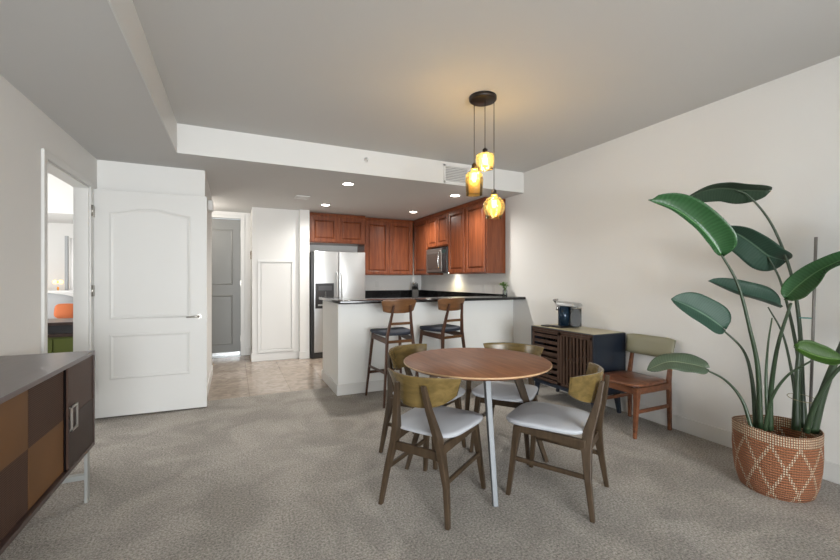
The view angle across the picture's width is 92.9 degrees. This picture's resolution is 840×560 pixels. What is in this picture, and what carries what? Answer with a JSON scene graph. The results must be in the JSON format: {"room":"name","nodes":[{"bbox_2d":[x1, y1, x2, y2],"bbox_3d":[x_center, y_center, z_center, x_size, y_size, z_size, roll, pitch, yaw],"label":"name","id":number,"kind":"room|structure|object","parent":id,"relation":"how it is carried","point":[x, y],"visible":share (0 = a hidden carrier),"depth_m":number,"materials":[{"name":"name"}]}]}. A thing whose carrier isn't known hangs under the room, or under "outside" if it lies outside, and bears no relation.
{"room":"dining room","nodes":[
{"label":"dining room","id":0,"kind":"room"},
{"bbox_2d":[0,75,96,355],"bbox_3d":[-1.069,0.070,-0.664,0.100,2.470,9.940,0,0,-25],"label":"wall","id":1,"kind":"structure","parent":0,"point":[25,129],"depth_m":2.50,"materials":[{"name":"paint"}]},
{"bbox_2d":[41,148,93,353],"bbox_3d":[-2.865,0.200,3.201,0.124,2.210,1.065,0,0,-25],"label":"trim","id":2,"kind":"structure","parent":1,"relation":"attached to","point":[83,188],"depth_m":3.58,"materials":[{"name":"white paint"}]},
{"bbox_2d":[91,189,207,418],"bbox_3d":[-2.606,0.222,3.879,0.948,2.143,0.135,0,0,-22],"label":"door","id":3,"kind":"structure","parent":1,"relation":"in","point":[149,289],"depth_m":3.88,"materials":[{"name":"white paint"}]},
{"bbox_2d":[48,223,72,289],"bbox_3d":[-5.900,-0.080,6.241,2.780,2.770,0.100,0,0,-25],"label":"wall","id":4,"kind":"structure","parent":0,"point":[57,232],"depth_m":6.28,"materials":[{"name":"paint"}]},
{"bbox_2d":[48,174,72,223],"bbox_3d":[-5.163,-1.155,5.868,1.600,0.520,1.200,0,0,-25],"label":"ceiling","id":5,"kind":"structure","parent":0,"point":[60,193],"depth_m":5.37,"materials":[{"name":"paint"}]},
{"bbox_2d":[65,236,72,289],"bbox_3d":[-5.148,-0.135,6.258,0.651,1.080,0.043,0,0,-25],"label":"curtain","id":6,"kind":"object","parent":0,"point":[68,241],"visible":0.09,"depth_m":6.14,"materials":[{"name":"white fabric"}]},
{"bbox_2d":[97,160,211,380],"bbox_3d":[-3.064,0.070,4.678,1.040,2.470,1.430,0,0,-25],"label":"wall","id":7,"kind":"structure","parent":0,"point":[111,175],"depth_m":4.10,"materials":[{"name":"paint"}]},
{"bbox_2d":[207,365,212,396],"bbox_3d":[-2.587,1.242,4.901,0.014,0.125,1.430,0,0,-25],"label":"baseboard","id":8,"kind":"structure","parent":7,"relation":"attached to","point":[211,370],"depth_m":4.81,"materials":[{"name":"white paint"}]},
{"bbox_2d":[208,200,213,211],"bbox_3d":[-2.502,-0.882,4.769,0.055,0.115,0.160,0,0,-25],"label":"door chime","id":9,"kind":"object","parent":7,"relation":"attached to","point":[210,202],"visible":1,"depth_m":4.70,"materials":[{"name":"white paint"}]},
{"bbox_2d":[212,211,250,354],"bbox_3d":[-3.504,0.070,6.763,1.164,2.470,0.120,0,0,-25],"label":"wall","id":10,"kind":"structure","parent":0,"point":[247,216],"depth_m":6.93,"materials":[{"name":"paint"}]},
{"bbox_2d":[212,218,240,356],"bbox_3d":[-3.521,0.127,6.738,0.912,2.333,0.063,0,0,-25],"label":"door","id":11,"kind":"structure","parent":10,"relation":"in","point":[226,233],"depth_m":6.82,"materials":[{"name":"grey paint"}]},
{"bbox_2d":[212,355,240,357],"bbox_3d":[-3.491,1.299,6.664,0.905,0.012,0.090,0,0,-25],"label":"trim","id":12,"kind":"structure","parent":10,"relation":"attached to","point":[232,355],"depth_m":6.74,"materials":[{"name":"metal"}]},
{"bbox_2d":[212,214,243,355],"bbox_3d":[-3.502,0.095,6.688,1.025,2.420,0.018,0,0,-25],"label":"trim","id":13,"kind":"structure","parent":10,"relation":"attached to","point":[241,217],"depth_m":6.88,"materials":[{"name":"white paint"}]},
{"bbox_2d":[245,348,249,354],"bbox_3d":[-2.993,1.242,6.927,0.070,0.125,0.014,0,0,-25],"label":"baseboard","id":14,"kind":"structure","parent":10,"relation":"attached to","point":[247,350],"depth_m":6.92,"materials":[{"name":"white paint"}]},
{"bbox_2d":[0,0,520,220],"bbox_3d":[0.438,-1.350,1.793,4.950,0.370,13.120,0,0,-25],"label":"ceiling","id":15,"kind":"structure","parent":0,"point":[73,60],"depth_m":2.91,"materials":[{"name":"paint"}]},
{"bbox_2d":[107,0,176,152],"bbox_3d":[-0.272,-1.300,-0.541,0.006,0.270,9.249,0,0,-25],"label":"trim","id":16,"kind":"structure","parent":15,"relation":"attached to","point":[124,11],"depth_m":2.32,"materials":[{"name":"white paint"}]},
{"bbox_2d":[294,195,310,199],"bbox_3d":[-1.656,-1.159,5.601,0.200,0.012,0.200,0,0,-25],"label":"ceiling vent","id":17,"kind":"object","parent":15,"relation":"in","point":[296,196],"visible":1,"depth_m":5.59,"materials":[{"name":"white metal"}]},
{"bbox_2d":[341,182,354,185],"bbox_3d":[-0.874,-1.162,4.842,0.170,0.006,0.170,0,0,-25],"label":"recessed light","id":18,"kind":"object","parent":15,"relation":"in","point":[343,183],"visible":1,"depth_m":4.85,"materials":[{"name":"white paint"}]},
{"bbox_2d":[449,194,460,196],"bbox_3d":[0.482,-1.162,5.501,0.170,0.006,0.170,0,0,-25],"label":"recessed light","id":19,"kind":"object","parent":15,"relation":"in","point":[451,195],"visible":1,"depth_m":5.49,"materials":[{"name":"white paint"}]},
{"bbox_2d":[251,207,298,353],"bbox_3d":[-2.513,0.070,6.866,0.721,2.470,0.770,0,0,-25],"label":"wall","id":20,"kind":"structure","parent":0,"point":[274,232],"depth_m":6.51,"materials":[{"name":"paint"}]},
{"bbox_2d":[251,351,298,361],"bbox_3d":[-2.353,1.242,6.508,0.735,0.125,0.014,0,0,-25],"label":"baseboard","id":21,"kind":"structure","parent":20,"relation":"attached to","point":[289,354],"depth_m":6.49,"materials":[{"name":"white paint"}]},
{"bbox_2d":[258,260,293,352],"bbox_3d":[-2.346,0.422,6.504,0.555,1.495,0.028,0,0,-25],"label":"trim","id":22,"kind":"structure","parent":20,"relation":"attached to","point":[277,279],"depth_m":6.51,"materials":[{"name":"white paint"}]},
{"bbox_2d":[299,209,308,351],"bbox_3d":[-2.095,0.070,7.006,0.155,2.470,0.870,0,0,-25],"label":"wall pier","id":23,"kind":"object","parent":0,"point":[303,214],"visible":0.64,"depth_m":6.61,"materials":[{"name":"paint"}]},
{"bbox_2d":[299,351,309,358],"bbox_3d":[-1.914,1.242,6.603,0.169,0.125,0.014,0,0,-25],"label":"baseboard","id":24,"kind":"object","parent":23,"relation":"attached to","point":[303,354],"visible":1,"depth_m":6.60,"materials":[{"name":"white paint"}]},
{"bbox_2d":[323,300,335,381],"bbox_3d":[-1.077,0.782,4.971,0.120,1.045,0.740,0,0,-25],"label":"wall","id":25,"kind":"structure","parent":0,"point":[329,308],"depth_m":4.91,"materials":[{"name":"paint"}]},
{"bbox_2d":[322,369,337,394],"bbox_3d":[-1.112,1.242,4.888,0.014,0.125,0.860,0,0,-25],"label":"baseboard","id":26,"kind":"structure","parent":25,"relation":"attached to","point":[327,379],"depth_m":4.84,"materials":[{"name":"white paint"}]},
{"bbox_2d":[309,223,420,290],"bbox_3d":[-1.077,0.070,7.812,2.370,2.470,0.130,0,0,-25],"label":"wall","id":27,"kind":"structure","parent":0,"point":[386,282],"depth_m":7.91,"materials":[{"name":"paint"}]},
{"bbox_2d":[309,212,365,274],"bbox_3d":[-1.528,-0.625,7.238,0.998,1.060,0.508,0,0,-25],"label":"upper cabinet","id":28,"kind":"object","parent":27,"relation":"attached to","point":[324,228],"visible":0.95,"depth_m":7.03,"materials":[{"name":"brown wood"}]},
{"bbox_2d":[364,217,412,274],"bbox_3d":[-0.649,-0.625,7.720,0.985,1.060,0.358,0,0,-25],"label":"upper cabinet","id":29,"kind":"object","parent":27,"relation":"attached to","point":[389,242],"visible":0.92,"depth_m":7.57,"materials":[{"name":"brown wood"}]},
{"bbox_2d":[0,355,839,559],"bbox_3d":[-0.776,1.355,1.227,7.630,0.100,13.120,0,0,-25],"label":"floor","id":30,"kind":"structure","parent":0,"point":[293,475],"depth_m":2.41,"materials":[{"name":"carpet"}]},
{"bbox_2d":[0,351,94,555],"bbox_3d":[-1.732,0.865,1.422,0.433,0.880,1.981,0,0,-25],"label":"sideboard","id":31,"kind":"object","parent":30,"relation":"on","point":[47,400],"visible":1,"depth_m":1.81,"materials":[{"name":"brown wood"}]},
{"bbox_2d":[309,251,364,357],"bbox_3d":[-1.512,0.412,7.075,0.930,1.785,0.798,0,0,-25],"label":"refrigerator","id":32,"kind":"object","parent":30,"relation":"on","point":[331,274],"visible":0.53,"depth_m":6.71,"materials":[{"name":"metal"}]},
{"bbox_2d":[365,299,418,407],"bbox_3d":[-0.296,0.755,4.388,0.459,1.100,0.526,0,0,-28],"label":"bar stool","id":33,"kind":"object","parent":30,"relation":"on","point":[402,305],"visible":0.97,"depth_m":4.23,"materials":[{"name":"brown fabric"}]},
{"bbox_2d":[379,344,465,469],"bbox_3d":[0.033,0.917,3.062,0.570,0.775,0.499,0,0,34],"label":"dining chair","id":34,"kind":"object","parent":30,"relation":"on","point":[396,355],"visible":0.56,"depth_m":3.08,"materials":[{"name":"brown wood"}]},
{"bbox_2d":[378,368,485,530],"bbox_3d":[0.092,0.917,2.418,0.499,0.775,0.570,0,0,32],"label":"dining chair","id":35,"kind":"object","parent":30,"relation":"on","point":[428,418],"visible":1,"depth_m":2.25,"materials":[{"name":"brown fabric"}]},
{"bbox_2d":[415,298,471,390],"bbox_3d":[0.265,0.755,4.706,0.459,1.100,0.526,0,0,-37],"label":"bar stool","id":36,"kind":"object","parent":30,"relation":"on","point":[445,304],"visible":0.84,"depth_m":4.57,"materials":[{"name":"brown wood"}]},
{"bbox_2d":[404,348,551,506],"bbox_3d":[0.394,0.931,2.784,1.030,0.756,1.037,0,0,-25],"label":"dining table","id":37,"kind":"object","parent":30,"relation":"on","point":[486,365],"visible":0.97,"depth_m":2.61,"materials":[{"name":"brown wood"}]},
{"bbox_2d":[469,342,543,464],"bbox_3d":[0.688,0.917,3.130,0.499,0.775,0.570,0,0,28],"label":"dining chair","id":38,"kind":"object","parent":30,"relation":"on","point":[506,394],"visible":0.55,"depth_m":3.03,"materials":[{"name":"brown wood"}]},
{"bbox_2d":[506,362,609,522],"bbox_3d":[0.850,0.917,2.474,0.570,0.775,0.499,0,0,34],"label":"dining chair","id":39,"kind":"object","parent":30,"relation":"on","point":[540,420],"visible":1,"depth_m":2.35,"materials":[{"name":"brown wood"}]},
{"bbox_2d":[531,324,625,412],"bbox_3d":[1.640,0.909,4.227,0.434,0.792,0.875,0,0,-25],"label":"sideboard","id":40,"kind":"object","parent":30,"relation":"on","point":[577,347],"visible":0.69,"depth_m":4.01,"materials":[{"name":"blue paint"}]},
{"bbox_2d":[541,350,586,365],"bbox_3d":[1.660,0.828,4.236,0.370,0.015,0.835,0,0,-25],"label":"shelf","id":41,"kind":"object","parent":40,"relation":"attached to","point":[552,351],"depth_m":4.25,"materials":[{"name":"brown wood"}]},
{"bbox_2d":[551,299,581,327],"bbox_3d":[1.598,0.358,4.324,0.275,0.311,0.298,0,0,-25],"label":"coffee machine","id":42,"kind":"object","parent":40,"relation":"on","point":[569,313],"visible":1,"depth_m":4.27,"materials":[{"name":"black plastic"}]},
{"bbox_2d":[603,334,675,438],"bbox_3d":[1.898,0.907,3.555,0.531,0.795,0.464,0,0,-25],"label":"accent chair","id":43,"kind":"object","parent":30,"relation":"on","point":[622,380],"visible":0.77,"depth_m":3.47,"materials":[{"name":"brown wood"}]},
{"bbox_2d":[732,415,823,502],"bbox_3d":[2.227,1.099,2.500,0.426,0.412,0.430,0,0,-25],"label":"woven basket","id":44,"kind":"object","parent":30,"relation":"on","point":[782,468],"visible":0.94,"depth_m":2.35,"materials":[{"name":"brown wicker"}]},
{"bbox_2d":[647,182,839,437],"bbox_3d":[2.194,0.318,2.486,1.354,1.933,0.665,0,0,32],"label":"potted plant","id":45,"kind":"object","parent":44,"relation":"in","point":[757,250],"visible":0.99,"depth_m":2.52,"materials":[{"name":"green plant"}]},
{"bbox_2d":[809,237,817,408],"bbox_3d":[2.433,0.323,2.470,0.015,1.172,0.080,0,0,20],"label":"stake","id":46,"kind":"object","parent":44,"relation":"in","point":[815,238],"visible":0.6,"depth_m":2.46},
{"bbox_3d":[0.342,0.865,6.802,0.620,0.880,2.840,0,0,-25],"label":"base cabinet","id":47,"kind":"object","parent":30,"relation":"on","visible":0},
{"bbox_3d":[0.027,0.405,6.669,1.325,0.035,2.865,0,0,-25],"label":"countertop","id":48,"kind":"structure","parent":47,"relation":"on","visible":0},
{"bbox_2d":[412,282,418,296],"bbox_3d":[-0.094,0.217,7.868,0.120,0.342,0.179,0,0,-5],"label":"knife block","id":49,"kind":"object","parent":48,"relation":"on","point":[415,293],"visible":0.92,"depth_m":7.82,"materials":[{"name":"black plastic"}]},
{"bbox_2d":[336,300,512,384],"bbox_3d":[0.159,0.782,5.072,2.445,1.045,0.120,0,0,-25],"label":"wall","id":50,"kind":"structure","parent":0,"point":[487,321],"depth_m":4.81,"materials":[{"name":"paint"}]},
{"bbox_2d":[337,375,462,395],"bbox_3d":[0.174,1.242,5.006,2.445,0.125,0.014,0,0,-25],"label":"baseboard","id":51,"kind":"structure","parent":50,"relation":"attached to","point":[378,385],"depth_m":4.60,"materials":[{"name":"white paint"}]},
{"bbox_2d":[319,296,525,303],"bbox_3d":[0.030,0.240,5.288,2.485,0.035,1.160,0,0,-25],"label":"countertop","id":52,"kind":"structure","parent":50,"relation":"on","point":[338,300],"depth_m":4.81,"materials":[{"name":"black stone"}]},
{"bbox_3d":[1.180,0.175,5.538,0.066,0.095,0.066,0,0,-25],"label":"glass jar","id":53,"kind":"object","parent":52,"relation":"on","visible":0},
{"bbox_2d":[499,282,507,293],"bbox_3d":[1.164,0.112,5.538,0.143,0.177,0.150,0,0,-25],"label":"sprig","id":54,"kind":"object","parent":53,"relation":"in","point":[502,283],"visible":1,"depth_m":5.53,"materials":[{"name":"green plant"}]},
{"bbox_2d":[133,0,839,172],"bbox_3d":[1.611,-1.485,0.274,4.108,0.100,9.375,0,0,-25],"label":"ceiling","id":55,"kind":"structure","parent":0,"point":[398,77],"depth_m":2.67,"materials":[{"name":"paint"}]},
{"bbox_2d":[465,91,504,218],"bbox_3d":[0.511,-0.961,3.164,0.275,0.949,0.271,0,0,-25],"label":"pendant light","id":56,"kind":"object","parent":55,"relation":"hanging from","point":[480,98],"visible":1,"depth_m":3.12,"materials":[{"name":"yellow glass"}]},
{"bbox_2d":[421,56,839,464],"bbox_3d":[2.712,-0.065,2.633,0.120,2.740,12.720,0,0,-25],"label":"wall","id":57,"kind":"structure","parent":0,"point":[584,228],"depth_m":3.38,"materials":[{"name":"paint"}]},
{"bbox_2d":[177,123,523,192],"bbox_3d":[-0.423,-1.300,4.494,3.988,0.270,0.006,0,0,-25],"label":"ceiling beam","id":58,"kind":"structure","parent":57,"relation":"attached to","point":[193,140],"depth_m":4.20,"materials":[{"name":"white paint"}]},
{"bbox_2d":[413,216,442,274],"bbox_3d":[0.143,-0.625,7.581,0.343,1.060,0.620,0,0,-25],"label":"upper cabinet","id":59,"kind":"object","parent":57,"relation":"attached to","point":[420,225],"visible":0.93,"depth_m":7.49,"materials":[{"name":"brown wood"}]},
{"bbox_2d":[365,290,505,297],"bbox_3d":[0.023,0.296,6.680,1.328,0.182,2.848,0,0,-25],"label":"countertop","id":60,"kind":"structure","parent":57,"relation":"attached to","point":[373,293],"depth_m":7.81,"materials":[{"name":"black stone"}]},
{"bbox_2d":[427,210,448,248],"bbox_3d":[0.439,-0.860,6.947,0.343,0.590,0.775,0,0,-25],"label":"upper cabinet","id":61,"kind":"object","parent":57,"relation":"attached to","point":[437,223],"visible":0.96,"depth_m":6.86,"materials":[{"name":"brown wood"}]},
{"bbox_2d":[426,246,447,272],"bbox_3d":[0.401,-0.335,6.929,0.416,0.431,0.760,0,0,-25],"label":"microwave","id":62,"kind":"object","parent":61,"relation":"attached to","point":[437,258],"visible":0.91,"depth_m":6.81,"materials":[{"name":"silver plastic"}]},
{"bbox_2d":[447,204,465,273],"bbox_3d":[0.717,-0.625,6.351,0.343,1.060,0.530,0,0,-25],"label":"upper cabinet","id":63,"kind":"object","parent":57,"relation":"attached to","point":[456,215],"visible":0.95,"depth_m":6.25,"materials":[{"name":"brown wood"}]},
{"bbox_2d":[444,164,468,184],"bbox_3d":[0.445,-1.290,4.889,0.350,0.224,0.012,0,0,-25],"label":"air vent","id":64,"kind":"object","parent":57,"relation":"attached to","point":[454,174],"visible":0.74,"depth_m":4.88,"materials":[{"name":"white metal"}]},
{"bbox_2d":[465,197,504,273],"bbox_3d":[0.946,-0.625,5.860,0.343,1.060,0.550,0,0,-25],"label":"upper cabinet","id":65,"kind":"object","parent":57,"relation":"attached to","point":[485,238],"visible":0.94,"depth_m":5.65,"materials":[{"name":"brown wood"}]},
{"bbox_2d":[525,378,839,484],"bbox_3d":[3.287,1.242,1.240,0.014,0.125,9.470,0,0,-25],"label":"baseboard","id":66,"kind":"structure","parent":57,"relation":"attached to","point":[831,472],"depth_m":3.33,"materials":[{"name":"white paint"}]},
{"bbox_3d":[-5.173,1.355,4.799,2.680,0.100,3.330,0,0,-25],"label":"floor","id":67,"kind":"structure","parent":0,"visible":0},
{"bbox_2d":[53,280,62,289],"bbox_3d":[-5.534,0.654,6.100,0.260,1.302,0.260,0,0,-25],"label":"bedside lamp","id":68,"kind":"object","parent":67,"relation":"on","point":[54,281],"visible":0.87,"depth_m":6.09,"materials":[{"name":"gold metal"}]},
{"bbox_2d":[48,318,72,352],"bbox_3d":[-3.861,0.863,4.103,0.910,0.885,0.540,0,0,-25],"label":"bed","id":69,"kind":"object","parent":67,"relation":"on","point":[60,330],"visible":0.16,"depth_m":3.96,"materials":[{"name":"green fabric"}]},
{"bbox_2d":[48,290,72,293],"bbox_3d":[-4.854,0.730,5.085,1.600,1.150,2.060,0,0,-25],"label":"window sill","id":70,"kind":"structure","parent":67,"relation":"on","point":[49,291],"depth_m":5.93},
{"bbox_2d":[48,293,72,318],"bbox_3d":[-5.064,0.375,5.417,0.651,0.428,0.212,0,0,-26],"label":"pillow","id":71,"kind":"object","parent":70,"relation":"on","point":[53,299],"visible":0.2,"depth_m":5.41,"materials":[{"name":"white fabric"}]},
{"bbox_2d":[54,303,72,317],"bbox_3d":[-4.702,0.412,5.300,0.240,0.199,0.160,0,0,-22],"label":"cushion","id":72,"kind":"object","parent":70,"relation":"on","point":[60,310],"visible":0.66,"depth_m":5.24,"materials":[{"name":"orange fabric"}]},
{"bbox_2d":[54,293,72,296],"bbox_3d":[-5.249,0.405,5.695,0.720,0.434,0.235,0,0,-24],"label":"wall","id":73,"kind":"structure","parent":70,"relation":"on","point":[68,294],"depth_m":5.75,"materials":[{"name":"white paint"}]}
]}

